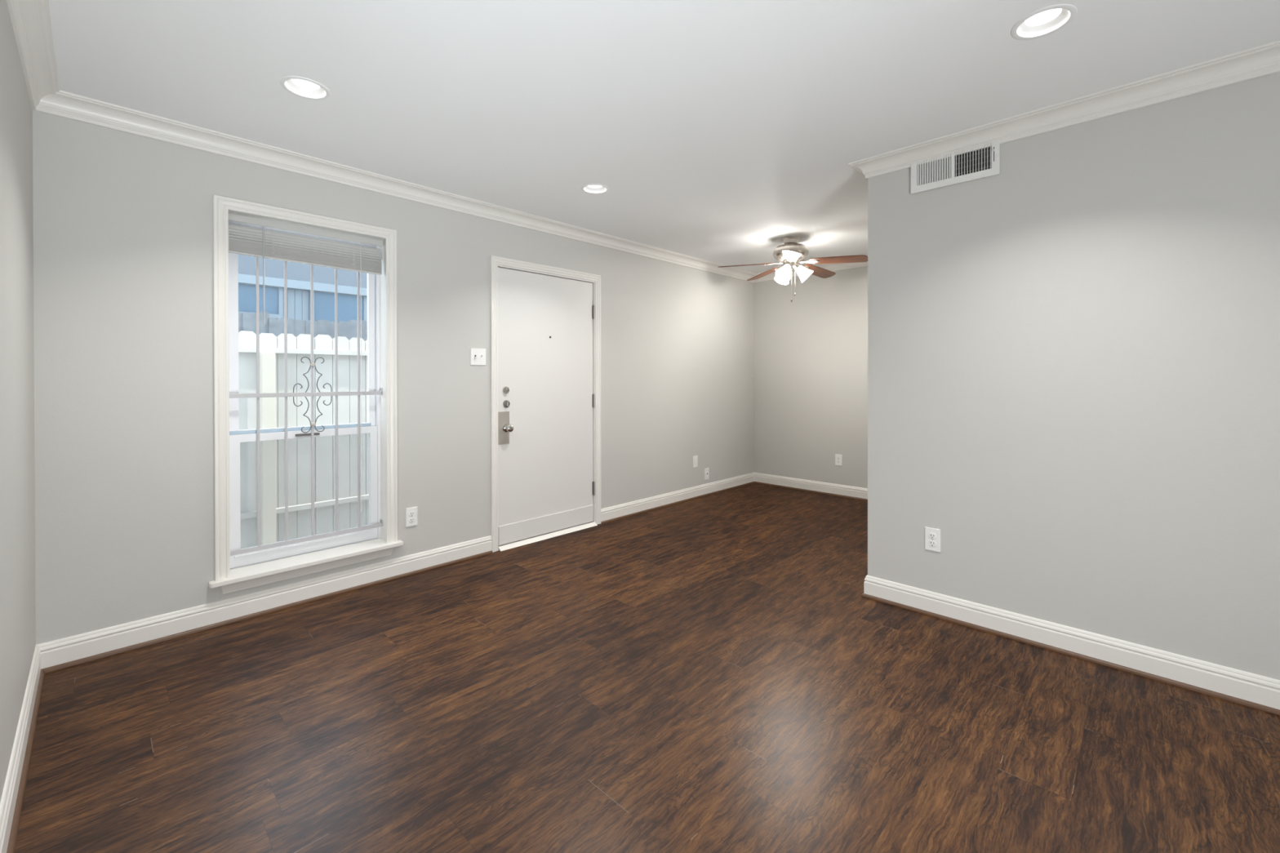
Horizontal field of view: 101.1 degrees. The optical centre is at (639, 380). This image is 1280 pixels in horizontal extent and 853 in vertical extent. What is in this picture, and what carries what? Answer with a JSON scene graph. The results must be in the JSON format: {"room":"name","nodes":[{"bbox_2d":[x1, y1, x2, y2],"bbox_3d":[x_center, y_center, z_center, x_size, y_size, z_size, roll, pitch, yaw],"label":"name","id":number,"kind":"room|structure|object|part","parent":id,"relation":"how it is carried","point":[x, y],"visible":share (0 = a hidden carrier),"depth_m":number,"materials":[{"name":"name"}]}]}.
{"room":"empty living room","nodes":[
{"label":"empty living room","id":0,"kind":"room"},
{"bbox_2d":[0,0,35,802],"bbox_3d":[-0.465,0.015,0.117,5.871,2.440,0.120,0,0,44],"label":"wall","id":1,"kind":"structure","parent":0,"point":[17,472],"depth_m":1.68,"materials":[{"name":"grey paint"}]},
{"bbox_2d":[0,644,40,852],"bbox_3d":[-0.460,1.175,0.213,5.751,0.119,0.014,0,0,44],"label":"baseboard","id":2,"kind":"structure","parent":1,"relation":"attached to","point":[8,800],"depth_m":1.60,"materials":[{"name":"white wood"}]},
{"bbox_2d":[6,669,44,852],"bbox_3d":[-0.451,1.227,0.223,5.722,0.016,0.012,0,0,44],"label":"trim","id":3,"kind":"structure","parent":1,"relation":"attached to","point":[19,804],"depth_m":1.63,"materials":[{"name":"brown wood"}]},
{"bbox_2d":[6,0,59,110],"bbox_3d":[-0.440,-1.163,0.225,5.751,0.085,0.079,0,0,44],"label":"trim","id":4,"kind":"structure","parent":1,"relation":"attached to","point":[31,23],"depth_m":1.85,"materials":[{"name":"white wood"}]},
{"bbox_2d":[32,110,753,644],"bbox_3d":[-0.669,-0.004,4.274,0.200,2.440,5.813,0,0,44],"label":"wall","id":5,"kind":"structure","parent":0,"point":[122,221],"depth_m":2.59,"materials":[{"name":"grey paint"}]},
{"bbox_2d":[36,535,492,669],"bbox_3d":[-1.790,1.163,2.964,0.014,0.119,2.121,0,0,44],"label":"baseboard","id":6,"kind":"structure","parent":5,"relation":"attached to","point":[68,649],"depth_m":2.69,"materials":[{"name":"white wood"}]},
{"bbox_2d":[41,550,493,672],"bbox_3d":[-1.775,1.215,2.960,0.012,0.016,2.107,0,0,44],"label":"trim","id":7,"kind":"structure","parent":5,"relation":"attached to","point":[303,602],"depth_m":2.68,"materials":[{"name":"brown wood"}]},
{"bbox_2d":[208,194,403,594],"bbox_3d":[-1.872,0.074,2.993,0.249,1.997,0.932,0,0,44],"label":"window","id":8,"kind":"structure","parent":5,"relation":"in","point":[237,572],"depth_m":2.91,"materials":[{"name":"white wood"}]},
{"bbox_3d":[-1.935,0.281,3.047,0.002,0.024,0.713,0,0,44],"label":"meeting rail","id":9,"kind":"part","parent":8,"relation":"part of","materials":[{"name":"white wood"}]},
{"bbox_3d":[-1.942,-0.262,3.058,0.027,1.159,0.753,0,0,44],"label":"sash","id":10,"kind":"part","parent":8,"relation":"part of","materials":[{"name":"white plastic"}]},
{"bbox_3d":[-1.920,0.640,3.042,0.027,0.702,0.755,0,0,44],"label":"sash","id":11,"kind":"part","parent":8,"relation":"part of","materials":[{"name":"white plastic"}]},
{"bbox_3d":[-1.905,0.934,3.030,0.012,0.009,0.690,0,0,44],"label":"lift rail","id":12,"kind":"part","parent":8,"relation":"part of","materials":[{"name":"white plastic"}]},
{"bbox_3d":[-1.933,0.065,3.053,0.078,1.872,0.783,0,0,44],"label":"frame","id":13,"kind":"part","parent":8,"relation":"part of","materials":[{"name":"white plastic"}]},
{"bbox_2d":[228,213,382,511],"bbox_3d":[-1.853,-0.035,2.977,0.040,1.648,0.763,0,0,44],"label":"window blind","id":14,"kind":"object","parent":8,"relation":"attached to","point":[246,241],"visible":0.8,"depth_m":2.95,"materials":[{"name":"white plastic"}]},
{"bbox_3d":[-1.857,-0.659,2.977,0.025,0.009,0.751,0,-1,44],"label":"rail","id":15,"kind":"part","parent":14,"relation":"part of","materials":[{"name":"white plastic"}]},
{"bbox_3d":[-1.668,-0.017,3.149,0.006,1.610,0.003,0,0,14],"label":"lift cord","id":16,"kind":"part","parent":14,"relation":"part of","materials":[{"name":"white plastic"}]},
{"bbox_3d":[-1.846,1.008,2.974,0.180,0.023,0.932,0,0,44],"label":"sill","id":17,"kind":"part","parent":8,"relation":"part of","materials":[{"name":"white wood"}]},
{"bbox_2d":[229,256,382,555],"bbox_3d":[-1.889,0.060,3.010,0.030,1.708,0.781,0,0,44],"label":"window grille","id":18,"kind":"object","parent":8,"relation":"attached to","point":[336,393],"visible":0.91,"depth_m":3.01,"materials":[{"name":"grey metal"}]},
{"bbox_2d":[34,89,755,282],"bbox_3d":[-0.570,-1.182,4.171,0.079,0.085,5.573,0,0,44],"label":"trim","id":19,"kind":"structure","parent":5,"relation":"attached to","point":[62,104],"depth_m":2.92,"materials":[{"name":"white wood"}]},
{"bbox_2d":[405,506,417,527],"bbox_3d":[-1.442,0.863,3.326,0.009,0.117,0.072,0,0,44],"label":"wall outlet","id":20,"kind":"object","parent":5,"relation":"attached to","point":[411,513],"visible":1,"depth_m":3.32,"materials":[{"name":"white plastic"}]},
{"bbox_2d":[408,517,414,522],"bbox_3d":[-1.440,0.882,3.325,0.004,0.028,0.034,0,0,44],"label":"receptacle","id":21,"kind":"object","parent":20,"relation":"attached to","point":[411,519],"depth_m":3.32,"materials":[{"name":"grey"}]},
{"bbox_2d":[408,511,414,515],"bbox_3d":[-1.440,0.843,3.325,0.004,0.028,0.034,0,0,44],"label":"receptacle","id":22,"kind":"object","parent":20,"relation":"attached to","point":[411,513],"depth_m":3.32,"materials":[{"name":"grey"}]},
{"bbox_2d":[470,348,485,365],"bbox_3d":[-1.117,-0.163,3.649,0.022,0.116,0.116,0,0,44],"label":"light switch","id":23,"kind":"object","parent":5,"relation":"attached to","point":[477,356],"visible":1,"depth_m":3.65,"materials":[{"name":"white plastic"}]},
{"bbox_2d":[490,255,600,552],"bbox_3d":[-0.747,0.166,4.144,0.266,2.101,1.031,0,0,44],"label":"door","id":24,"kind":"structure","parent":5,"relation":"in","point":[545,320],"depth_m":4.06,"materials":[{"name":"white wood"}]},
{"bbox_3d":[-0.986,0.344,3.810,0.004,0.236,0.092,0,0,44],"label":"guard plate","id":25,"kind":"part","parent":24,"relation":"part of","materials":[{"name":"silver metal"}]},
{"bbox_3d":[-0.947,0.346,3.798,0.068,0.064,0.064,0,0,44],"label":"knob","id":26,"kind":"part","parent":24,"relation":"part of","materials":[{"name":"silver metal"}]},
{"bbox_3d":[-0.704,1.116,4.101,0.007,0.136,0.894,0,0,44],"label":"kick panel","id":27,"kind":"part","parent":24,"relation":"part of","materials":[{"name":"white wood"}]},
{"bbox_2d":[600,472,754,521],"bbox_3d":[0.506,1.150,5.338,0.014,0.119,2.420,0,0,44],"label":"baseboard","id":28,"kind":"structure","parent":5,"relation":"attached to","point":[613,512],"depth_m":5.12,"materials":[{"name":"white wood"}]},
{"bbox_2d":[600,481,754,524],"bbox_3d":[0.510,1.201,5.324,0.012,0.016,2.405,0,0,44],"label":"trim","id":29,"kind":"structure","parent":5,"relation":"attached to","point":[745,484],"depth_m":5.11,"materials":[{"name":"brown wood"}]},
{"bbox_2d":[693,455,697,467],"bbox_3d":[0.569,0.835,5.407,0.008,0.120,0.074,0,0,44],"label":"wall plate","id":30,"kind":"object","parent":5,"relation":"attached to","point":[695,457],"visible":1,"depth_m":5.40,"materials":[{"name":"white plastic"}]},
{"bbox_2d":[704,467,708,479],"bbox_3d":[0.705,0.986,5.546,0.011,0.118,0.072,0,0,44],"label":"jack plate","id":31,"kind":"object","parent":5,"relation":"attached to","point":[706,470],"visible":1,"depth_m":5.54,"materials":[{"name":"white plastic"}]},
{"bbox_2d":[14,483,1279,852],"bbox_3d":[1.465,1.273,2.218,6.011,0.100,5.813,0,0,44],"label":"floor","id":32,"kind":"structure","parent":0,"point":[714,673],"depth_m":1.86,"materials":[{"name":"brown wood"}]},
{"bbox_2d":[48,0,1279,273],"bbox_3d":[1.440,-1.267,2.227,6.071,0.100,5.813,0,0,44],"label":"ceiling","id":33,"kind":"structure","parent":0,"point":[718,131],"depth_m":2.14,"materials":[{"name":"white paint"}]},
{"bbox_2d":[280,75,330,100],"bbox_3d":[-1.389,-1.257,2.187,0.180,0.093,0.180,0,0,44],"label":"ceiling light","id":34,"kind":"object","parent":33,"relation":"attached to","point":[301,86],"visible":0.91,"depth_m":2.21,"materials":[{"name":"white plastic"}]},
{"bbox_2d":[581,183,608,194],"bbox_3d":[-0.286,-1.264,3.353,0.180,0.093,0.180,0,0,44],"label":"ceiling light","id":35,"kind":"object","parent":33,"relation":"attached to","point":[594,188],"visible":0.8,"depth_m":3.39,"materials":[{"name":"white plastic"}]},
{"bbox_2d":[718,235,867,302],"bbox_3d":[1.339,-0.950,4.560,1.202,0.556,1.194,0,0,44],"label":"ceiling fan","id":36,"kind":"object","parent":33,"relation":"hanging from","point":[790,252],"visible":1,"depth_m":4.48,"materials":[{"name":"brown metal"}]},
{"bbox_3d":[0.904,-0.993,4.537,0.462,0.007,0.134,-4,12,-2],"label":"blade","id":37,"kind":"part","parent":36,"relation":"part of","materials":[{"name":"brown wood"}]},
{"bbox_3d":[1.165,-0.995,4.929,0.134,0.007,0.462,-13,1,-21],"label":"blade","id":38,"kind":"part","parent":36,"relation":"part of","materials":[{"name":"brown wood"}]},
{"bbox_3d":[1.274,-0.934,4.646,0.133,0.124,0.133,0,44,-18],"label":"lamp shade","id":39,"kind":"part","parent":36,"relation":"part of","materials":[{"name":"white glass"}]},
{"bbox_3d":[1.239,-0.933,4.482,0.133,0.124,0.133,0,-44,42],"label":"lamp shade","id":40,"kind":"part","parent":36,"relation":"part of","materials":[{"name":"white glass"}]},
{"bbox_3d":[1.237,-0.930,4.480,0.058,0.088,0.058,0,-44,42],"label":"bulb","id":41,"kind":"part","parent":36,"relation":"part of","materials":[{"name":"white glass"}]},
{"bbox_3d":[1.262,-1.011,4.402,0.076,0.024,0.175,12,8,14],"label":"blade arm","id":42,"kind":"part","parent":36,"relation":"part of","materials":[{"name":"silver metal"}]},
{"bbox_3d":[1.196,-0.991,4.169,0.134,0.007,0.462,12,8,14],"label":"blade","id":43,"kind":"part","parent":36,"relation":"part of","materials":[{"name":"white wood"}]},
{"bbox_3d":[1.427,-1.012,4.651,0.175,0.024,0.076,5,-15,-38],"label":"blade arm","id":44,"kind":"part","parent":36,"relation":"part of","materials":[{"name":"silver metal"}]},
{"bbox_3d":[1.399,-0.933,4.534,0.133,0.124,0.133,-45,-8,9],"label":"lamp shade","id":45,"kind":"part","parent":36,"relation":"part of","materials":[{"name":"white glass"}]},
{"bbox_3d":[1.435,-1.011,4.467,0.175,0.024,0.076,5,-9,33],"label":"blade arm","id":46,"kind":"part","parent":36,"relation":"part of","materials":[{"name":"silver metal"}]},
{"bbox_3d":[1.617,-0.995,4.802,0.462,0.007,0.134,5,-15,-38],"label":"blade","id":47,"kind":"part","parent":36,"relation":"part of","materials":[{"name":"brown wood"}]},
{"bbox_3d":[1.637,-0.993,4.332,0.462,0.007,0.134,5,-9,33],"label":"blade","id":48,"kind":"part","parent":36,"relation":"part of","materials":[{"name":"brown wood"}]},
{"bbox_2d":[1010,4,1077,39],"bbox_3d":[1.369,-1.258,1.788,0.180,0.093,0.180,0,0,44],"label":"ceiling light","id":49,"kind":"object","parent":33,"relation":"attached to","point":[1045,21],"visible":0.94,"depth_m":1.80,"materials":[{"name":"white plastic"}]},
{"bbox_2d":[753,266,867,488],"bbox_3d":[2.177,-0.013,5.481,2.212,2.440,0.120,0,0,44],"label":"wall","id":50,"kind":"structure","parent":0,"point":[811,350],"depth_m":5.70,"materials":[{"name":"grey paint"}]},
{"bbox_2d":[753,472,867,498],"bbox_3d":[2.132,1.147,5.439,2.212,0.119,0.014,0,0,44],"label":"baseboard","id":51,"kind":"structure","parent":50,"relation":"attached to","point":[854,491],"depth_m":5.68,"materials":[{"name":"white wood"}]},
{"bbox_2d":[754,255,867,282],"bbox_3d":[2.107,-1.190,5.404,2.212,0.085,0.079,0,0,44],"label":"trim","id":52,"kind":"structure","parent":50,"relation":"attached to","point":[839,266],"depth_m":5.53,"materials":[{"name":"wood"}]},
{"bbox_2d":[754,481,867,501],"bbox_3d":[2.122,1.199,5.429,2.183,0.016,0.012,0,0,44],"label":"trim","id":53,"kind":"structure","parent":50,"relation":"attached to","point":[779,486],"depth_m":5.67,"materials":[{"name":"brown wood"}]},
{"bbox_2d":[835,453,842,466],"bbox_3d":[2.074,0.833,5.496,0.072,0.117,0.009,0,0,44],"label":"wall outlet","id":54,"kind":"object","parent":50,"relation":"attached to","point":[838,458],"visible":1,"depth_m":5.49,"materials":[{"name":"white plastic"}]},
{"bbox_2d":[867,71,1279,679],"bbox_3d":[2.641,0.004,1.738,3.660,2.440,0.120,0,0,44],"label":"wall","id":55,"kind":"structure","parent":0,"point":[1073,348],"depth_m":2.29,"materials":[{"name":"grey paint"}]},
{"bbox_2d":[924,526,940,552],"bbox_3d":[1.521,0.828,2.737,0.072,0.117,0.009,0,0,44],"label":"wall outlet","id":56,"kind":"object","parent":55,"relation":"attached to","point":[932,535],"visible":1,"depth_m":2.73,"materials":[{"name":"white plastic"}]},
{"bbox_2d":[928,540,936,546],"bbox_3d":[1.520,0.848,2.735,0.034,0.028,0.004,0,0,44],"label":"receptacle","id":57,"kind":"object","parent":56,"relation":"attached to","point":[931,543],"depth_m":2.73,"materials":[{"name":"white plastic"}]},
{"bbox_2d":[928,533,936,538],"bbox_3d":[1.520,0.809,2.735,0.034,0.028,0.004,0,0,44],"label":"receptacle","id":58,"kind":"object","parent":56,"relation":"attached to","point":[931,535],"depth_m":2.73,"materials":[{"name":"white plastic"}]},
{"bbox_2d":[911,140,999,194],"bbox_3d":[1.580,-1.073,2.658,0.394,0.165,0.024,0,0,44],"label":"air vent","id":59,"kind":"object","parent":55,"relation":"in","point":[984,162],"visible":1,"depth_m":2.65,"materials":[{"name":"white metal"}]},
{"bbox_2d":[848,40,1279,178],"bbox_3d":[2.499,-1.173,1.730,3.619,0.085,0.079,0,0,44],"label":"trim","id":60,"kind":"structure","parent":55,"relation":"attached to","point":[1261,60],"depth_m":2.26,"materials":[{"name":"white wood"}]},
{"bbox_2d":[861,593,1279,715],"bbox_3d":[2.529,1.216,1.742,3.552,0.016,0.012,0,0,44],"label":"trim","id":61,"kind":"structure","parent":55,"relation":"attached to","point":[1217,695],"depth_m":2.28,"materials":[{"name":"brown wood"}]},
{"bbox_2d":[863,575,1279,709],"bbox_3d":[2.547,1.165,1.742,3.554,0.119,0.014,0,0,44],"label":"baseboard","id":62,"kind":"structure","parent":55,"relation":"attached to","point":[1249,686],"depth_m":2.29,"materials":[{"name":"white wood"}]},
{"bbox_3d":[2.234,-0.006,3.863,0.120,2.440,2.368,0,0,44],"label":"wall","id":63,"kind":"structure","parent":0,"visible":0},
{"bbox_2d":[848,164,867,179],"bbox_3d":[2.050,-1.183,3.812,0.079,0.085,2.447,0,0,44],"label":"trim","id":64,"kind":"structure","parent":63,"relation":"attached to","point":[857,169],"depth_m":3.01,"materials":[{"name":"white wood"}]},
{"label":"outside","id":65,"kind":"structure","parent":0,"visible":0},
{"bbox_3d":[-4.221,1.450,8.264,10.449,0.100,18.000,0,0,44],"label":"ground","id":66,"kind":"structure","parent":65,"visible":0},
{"bbox_2d":[238,253,367,322],"bbox_3d":[-5.792,-0.638,8.380,4.020,4.080,9.400,0,0,44],"label":"neighbor house","id":67,"kind":"structure","parent":66,"relation":"on","point":[298,274],"depth_m":7.05,"materials":[{"name":"blue"}]},
{"bbox_3d":[-5.302,-0.993,6.123,0.060,0.400,1.930,0,0,44],"label":"window trim","id":68,"kind":"part","parent":67,"relation":"part of","materials":[{"name":"grey"}]},
{"bbox_3d":[-4.168,-0.623,7.296,0.060,1.155,0.710,0,0,44],"label":"window trim","id":69,"kind":"part","parent":67,"relation":"part of","materials":[{"name":"grey"}]},
{"bbox_2d":[238,311,367,528],"bbox_3d":[-2.590,0.409,5.428,0.068,2.041,3.300,0,0,44],"label":"fence","id":70,"kind":"object","parent":66,"relation":"on","point":[246,321],"visible":0.16,"depth_m":4.83,"materials":[{"name":"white wood"}]},
{"bbox_2d":[238,330,368,548],"bbox_3d":[-2.356,0.525,4.463,0.150,1.798,4.264,0,0,44],"label":"picket fence","id":71,"kind":"object","parent":66,"relation":"on","point":[272,410],"visible":0.2,"depth_m":4.18,"materials":[{"name":"beige wood"}]},
{"bbox_3d":[-2.800,0.607,3.961,0.089,1.625,0.084,0,0,44],"label":"post","id":72,"kind":"part","parent":71,"relation":"part of","materials":[{"name":"beige wood"}]},
{"bbox_3d":[-2.291,-0.231,4.579,0.040,0.038,4.000,0,0,44],"label":"rail","id":73,"kind":"part","parent":71,"relation":"part of","materials":[{"name":"white wood"}]},
{"bbox_3d":[-2.289,1.003,4.585,0.040,0.038,4.000,0,0,44],"label":"rail","id":74,"kind":"part","parent":71,"relation":"part of","materials":[{"name":"white wood"}]}
]}

